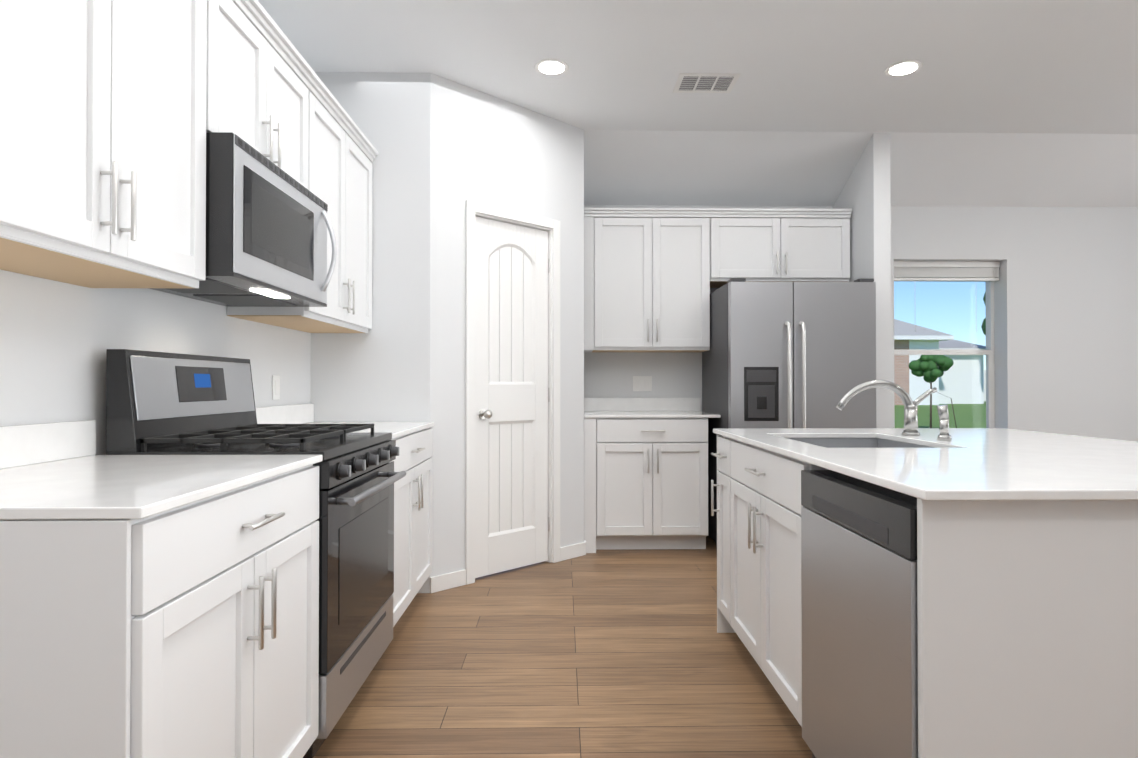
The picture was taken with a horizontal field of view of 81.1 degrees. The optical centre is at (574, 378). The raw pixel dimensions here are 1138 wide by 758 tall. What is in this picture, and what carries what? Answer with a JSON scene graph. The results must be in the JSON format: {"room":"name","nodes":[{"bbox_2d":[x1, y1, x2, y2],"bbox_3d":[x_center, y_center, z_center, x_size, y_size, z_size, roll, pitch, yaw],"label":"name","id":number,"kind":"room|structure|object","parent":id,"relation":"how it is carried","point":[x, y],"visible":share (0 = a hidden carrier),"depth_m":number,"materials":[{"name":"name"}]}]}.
{"room":"kitchen","nodes":[
{"label":"kitchen","id":0,"kind":"room"},
{"bbox_2d":[0,270,310,454],"bbox_3d":[-1.408,-0.278,0.431,0.110,2.790,6.465,0,0,-1],"label":"wall","id":1,"kind":"structure","parent":0,"point":[58,339],"depth_m":1.92,"materials":[{"name":"white paint"}]},
{"bbox_2d":[0,0,206,287],"bbox_3d":[-1.188,-0.718,1.499,0.360,0.912,0.806,0,0,-1],"label":"upper cabinet","id":2,"kind":"object","parent":1,"relation":"attached to","point":[102,143],"visible":1,"depth_m":1.50,"materials":[{"name":"white wood"}]},
{"bbox_2d":[206,0,308,188],"bbox_3d":[-1.202,-0.938,2.287,0.360,0.458,0.759,0,0,-1],"label":"upper cabinet","id":3,"kind":"object","parent":1,"relation":"attached to","point":[257,94],"visible":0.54,"depth_m":2.21,"materials":[{"name":"white wood"}]},
{"bbox_2d":[148,132,336,306],"bbox_3d":[-1.153,-0.497,2.284,0.458,0.416,0.756,0,0,-1],"label":"over-the-range microwave","id":4,"kind":"object","parent":3,"relation":"attached to","point":[268,223],"visible":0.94,"depth_m":2.13,"materials":[{"name":"silver metal"}]},
{"bbox_2d":[272,375,279,399],"bbox_3d":[-1.395,0.040,3.117,0.007,0.114,0.075,0,0,-1],"label":"electrical outlet","id":5,"kind":"object","parent":1,"relation":"attached to","point":[275,387],"visible":1,"depth_m":3.11,"materials":[{"name":"white plastic"}]},
{"bbox_2d":[227,91,371,332],"bbox_3d":[-1.217,-0.704,3.112,0.360,0.912,0.889,0,0,-1],"label":"upper cabinet","id":6,"kind":"object","parent":1,"relation":"attached to","point":[339,174],"visible":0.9,"depth_m":3.06,"materials":[{"name":"white wood"}]},
{"bbox_2d":[232,0,377,162],"bbox_3d":[-1.205,-1.197,2.319,0.355,0.058,2.485,0,0,-1],"label":"crown molding","id":7,"kind":"structure","parent":6,"relation":"attached to","point":[259,18],"depth_m":2.56,"materials":[{"name":"white wood"}]},
{"bbox_2d":[311,72,430,592],"bbox_3d":[-1.091,-0.251,3.614,0.635,2.790,0.110,0,0,-1],"label":"wall","id":8,"kind":"structure","parent":0,"point":[379,371],"depth_m":3.56,"materials":[{"name":"white paint"}]},
{"bbox_2d":[430,73,583,576],"bbox_3d":[-0.393,-0.248,4.005,1.157,2.790,0.110,0,-1,-44],"label":"wall","id":9,"kind":"structure","parent":0,"point":[485,148],"depth_m":3.79,"materials":[{"name":"white paint"}]},
{"bbox_2d":[430,542,585,592],"bbox_3d":[-0.347,1.105,3.952,1.166,0.085,0.013,0,-1,-44],"label":"baseboard","id":10,"kind":"structure","parent":9,"relation":"attached to","point":[442,582],"depth_m":3.67,"materials":[{"name":"white wood"}]},
{"bbox_2d":[475,216,549,577],"bbox_3d":[-0.351,0.103,3.968,0.576,2.064,0.112,0,-1,-44],"label":"pantry door","id":11,"kind":"structure","parent":9,"relation":"in","point":[512,398],"depth_m":3.98,"materials":[{"name":"white wood"}]},
{"bbox_2d":[465,200,559,584],"bbox_3d":[-0.386,0.074,3.997,0.708,2.147,0.126,0,-1,-44],"label":"door frame","id":12,"kind":"structure","parent":9,"relation":"attached to","point":[551,227],"depth_m":4.01,"materials":[{"name":"white wood"}]},
{"bbox_2d":[313,535,811,757],"bbox_3d":[2.327,1.155,1.292,7.610,0.060,8.080,0,0,-1],"label":"floor","id":13,"kind":"structure","parent":0,"point":[624,653],"depth_m":2.55,"materials":[{"name":"brown wood"}]},
{"bbox_2d":[0,464,318,757],"bbox_3d":[-1.026,0.680,1.484,0.684,0.892,0.818,0,0,-1],"label":"base cabinet","id":14,"kind":"object","parent":13,"relation":"on","point":[190,630],"visible":1,"depth_m":1.18,"materials":[{"name":"white wood"}]},
{"bbox_2d":[0,420,322,519],"bbox_3d":[-1.040,0.172,1.487,0.656,0.120,0.820,0,0,-1],"label":"countertop","id":15,"kind":"structure","parent":14,"relation":"on","point":[55,471],"depth_m":1.48,"materials":[{"name":"white stone"}]},
{"bbox_2d":[106,349,405,757],"bbox_3d":[-0.996,0.525,2.278,0.690,1.215,0.760,0,0,-1],"label":"gas range","id":16,"kind":"object","parent":13,"relation":"on","point":[161,403],"visible":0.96,"depth_m":2.10,"materials":[{"name":"black metal"}]},
{"bbox_2d":[391,427,432,626],"bbox_3d":[-1.054,0.694,3.104,0.684,0.892,0.888,0,0,-1],"label":"base cabinet","id":17,"kind":"object","parent":13,"relation":"on","point":[413,514],"visible":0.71,"depth_m":3.07,"materials":[{"name":"white wood"}]},
{"bbox_2d":[255,403,433,438],"bbox_3d":[-1.068,0.186,3.108,0.656,0.120,0.888,0,0,-1],"label":"countertop","id":18,"kind":"structure","parent":17,"relation":"on","point":[295,414],"depth_m":3.19,"materials":[{"name":"white stone"}]},
{"bbox_2d":[584,418,707,552],"bbox_3d":[0.473,0.707,4.704,0.828,0.892,0.672,0,0,-1],"label":"base cabinet","id":19,"kind":"object","parent":13,"relation":"on","point":[645,483],"visible":0.94,"depth_m":4.41,"materials":[{"name":"white wood"}]},
{"bbox_2d":[584,398,720,417],"bbox_3d":[0.512,0.199,4.723,0.905,0.120,0.644,0,0,-1],"label":"countertop","id":20,"kind":"structure","parent":19,"relation":"on","point":[642,407],"depth_m":5.02,"materials":[{"name":"white stone"}]},
{"bbox_2d":[715,434,827,665],"bbox_3d":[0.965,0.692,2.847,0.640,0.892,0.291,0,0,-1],"label":"base cabinet","id":21,"kind":"object","parent":13,"relation":"on","point":[758,510],"depth_m":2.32,"materials":[{"name":"white wood"}]},
{"bbox_2d":[702,278,875,542],"bbox_3d":[1.437,0.260,4.579,0.925,1.785,0.921,0,0,-1],"label":"refrigerator","id":22,"kind":"object","parent":13,"relation":"on","point":[790,355],"visible":0.56,"depth_m":4.19,"materials":[{"name":"silver metal"}]},
{"bbox_2d":[917,498,1014,757],"bbox_3d":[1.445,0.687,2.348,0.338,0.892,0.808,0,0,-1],"label":"island end panel","id":23,"kind":"object","parent":13,"relation":"on","point":[964,547],"depth_m":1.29,"materials":[{"name":"white wood"}]},
{"bbox_2d":[713,428,1137,500],"bbox_3d":[1.312,0.228,2.154,1.330,0.020,1.775,0,0,-1],"label":"countertop","id":24,"kind":"structure","parent":23,"relation":"on","point":[980,464],"depth_m":1.73,"materials":[{"name":"white stone"}]},
{"bbox_2d":[788,438,932,447],"bbox_3d":[1.021,0.350,2.418,0.477,0.218,0.649,0,0,-1],"label":"undermount sink","id":25,"kind":"object","parent":24,"relation":"in","point":[853,443],"visible":0.04,"depth_m":2.74,"materials":[{"name":"silver metal"}]},
{"bbox_2d":[836,380,951,440],"bbox_3d":[1.232,0.112,2.512,0.401,0.218,0.288,0,0,-1],"label":"faucet","id":26,"kind":"object","parent":24,"relation":"on","point":[910,418],"visible":1,"depth_m":2.61,"materials":[{"name":"silver metal"}]},
{"bbox_2d":[1011,500,1137,757],"bbox_3d":[1.458,0.681,1.620,0.338,0.892,0.648,0,0,-1],"label":"panel","id":27,"kind":"object","parent":13,"relation":"on","point":[1027,613],"depth_m":1.29,"materials":[{"name":"white"}]},
{"bbox_2d":[801,470,917,757],"bbox_3d":[0.961,0.693,1.612,0.612,0.868,0.602,0,0,-1],"label":"dishwasher","id":28,"kind":"object","parent":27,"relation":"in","point":[859,618],"visible":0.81,"depth_m":1.54,"materials":[{"name":"silver metal"}]},
{"bbox_2d":[258,0,1137,206],"bbox_3d":[2.327,-1.500,1.314,7.610,0.530,8.080,0,0,-1],"label":"ceiling","id":29,"kind":"structure","parent":0,"point":[1011,103],"depth_m":3.70,"materials":[{"name":"white paint"}]},
{"bbox_2d":[534,59,568,75],"bbox_3d":[-0.119,-1.643,3.513,0.184,0.006,0.184,0,0,-1],"label":"recessed light","id":30,"kind":"object","parent":29,"relation":"in","point":[552,67],"visible":1,"depth_m":3.50,"materials":[{"name":"white plastic"}]},
{"bbox_2d":[673,73,740,92],"bbox_3d":[0.730,-1.642,3.698,0.330,0.006,0.230,0,0,-1],"label":"ceiling vent","id":31,"kind":"object","parent":29,"relation":"in","point":[704,83],"visible":1,"depth_m":3.69,"materials":[{"name":"white metal"}]},
{"bbox_2d":[884,60,922,76],"bbox_3d":[1.744,-1.643,3.526,0.184,0.006,0.184,0,0,-1],"label":"recessed light","id":32,"kind":"object","parent":29,"relation":"in","point":[903,68],"visible":1,"depth_m":3.52,"materials":[{"name":"white plastic"}]},
{"bbox_2d":[584,205,1137,441],"bbox_3d":[3.002,-0.152,5.225,6.125,2.620,0.260,0,0,-1],"label":"wall","id":33,"kind":"structure","parent":0,"point":[1066,323],"depth_m":5.11,"materials":[{"name":"white paint"}]},
{"bbox_2d":[633,376,651,390],"bbox_3d":[0.517,0.036,5.046,0.145,0.114,0.007,0,0,-1],"label":"outlet","id":34,"kind":"object","parent":33,"relation":"attached to","point":[642,383],"visible":1,"depth_m":5.04,"materials":[{"name":"white plastic"}]},
{"bbox_2d":[584,217,709,351],"bbox_3d":[0.509,-0.674,4.863,0.905,0.942,0.380,0,0,-1],"label":"upper cabinet","id":35,"kind":"object","parent":33,"relation":"attached to","point":[646,284],"visible":0.94,"depth_m":4.72,"materials":[{"name":"white wood"}]},
{"bbox_2d":[584,207,851,218],"bbox_3d":[1.011,-1.175,4.878,1.908,0.058,0.375,0,0,-1],"label":"crown molding","id":36,"kind":"structure","parent":35,"relation":"attached to","point":[594,212],"depth_m":4.71,"materials":[{"name":"white wood"}]},
{"bbox_2d":[710,218,849,287],"bbox_3d":[1.465,-0.920,4.881,1.000,0.450,0.380,0,0,-1],"label":"upper cabinet","id":37,"kind":"object","parent":33,"relation":"attached to","point":[783,249],"visible":1,"depth_m":4.74,"materials":[{"name":"white wood"}]},
{"bbox_2d":[894,261,999,427],"bbox_3d":[2.882,-0.179,5.200,0.871,1.472,0.206,0,0,-1],"label":"window","id":38,"kind":"structure","parent":33,"relation":"in","point":[960,271],"depth_m":5.20,"materials":[{"name":"white plastic"}]},
{"bbox_2d":[833,133,890,427],"bbox_3d":[2.041,-0.240,4.747,0.113,2.787,0.664,0,0,-1],"label":"wall","id":39,"kind":"structure","parent":0,"point":[864,195],"depth_m":4.42,"materials":[{"name":"white paint"}]},
{"label":"outside","id":40,"kind":"structure","parent":0,"visible":0},
{"bbox_2d":[894,401,985,427],"bbox_3d":[23.787,1.854,73.028,130.000,0.550,134.610,0,0,-1],"label":"ground","id":41,"kind":"structure","parent":40,"point":[965,413],"depth_m":25.55,"materials":[{"name":"green plant"}]},
{"bbox_2d":[908,355,956,427],"bbox_3d":[10.795,0.398,19.905,1.349,2.370,0.912,0,0,-1],"label":"tree","id":42,"kind":"object","parent":41,"relation":"on","point":[944,363],"depth_m":19.81,"materials":[{"name":"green plant"}]},
{"bbox_2d":[894,319,985,404],"bbox_3d":[5.877,-2.135,37.548,29.850,6.830,13.900,0,0,-1],"label":"house","id":43,"kind":"structure","parent":41,"relation":"on","point":[930,341],"depth_m":31.98,"materials":[{"name":"brick"}]},
{"bbox_2d":[981,291,985,334],"bbox_3d":[20.571,-1.895,30.968,3.000,6.238,3.429,0,0,-1],"label":"tree","id":44,"kind":"object","parent":41,"relation":"on","point":[983,326],"depth_m":32.06,"materials":[{"name":"green plant"}]},
{"bbox_2d":[984,370,985,400],"bbox_3d":[32.989,0.388,38.539,24.000,1.800,0.080,0,0,-1],"label":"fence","id":45,"kind":"object","parent":41,"relation":"on","point":[984,385],"depth_m":38.34,"materials":[{"name":"white"}]}
]}

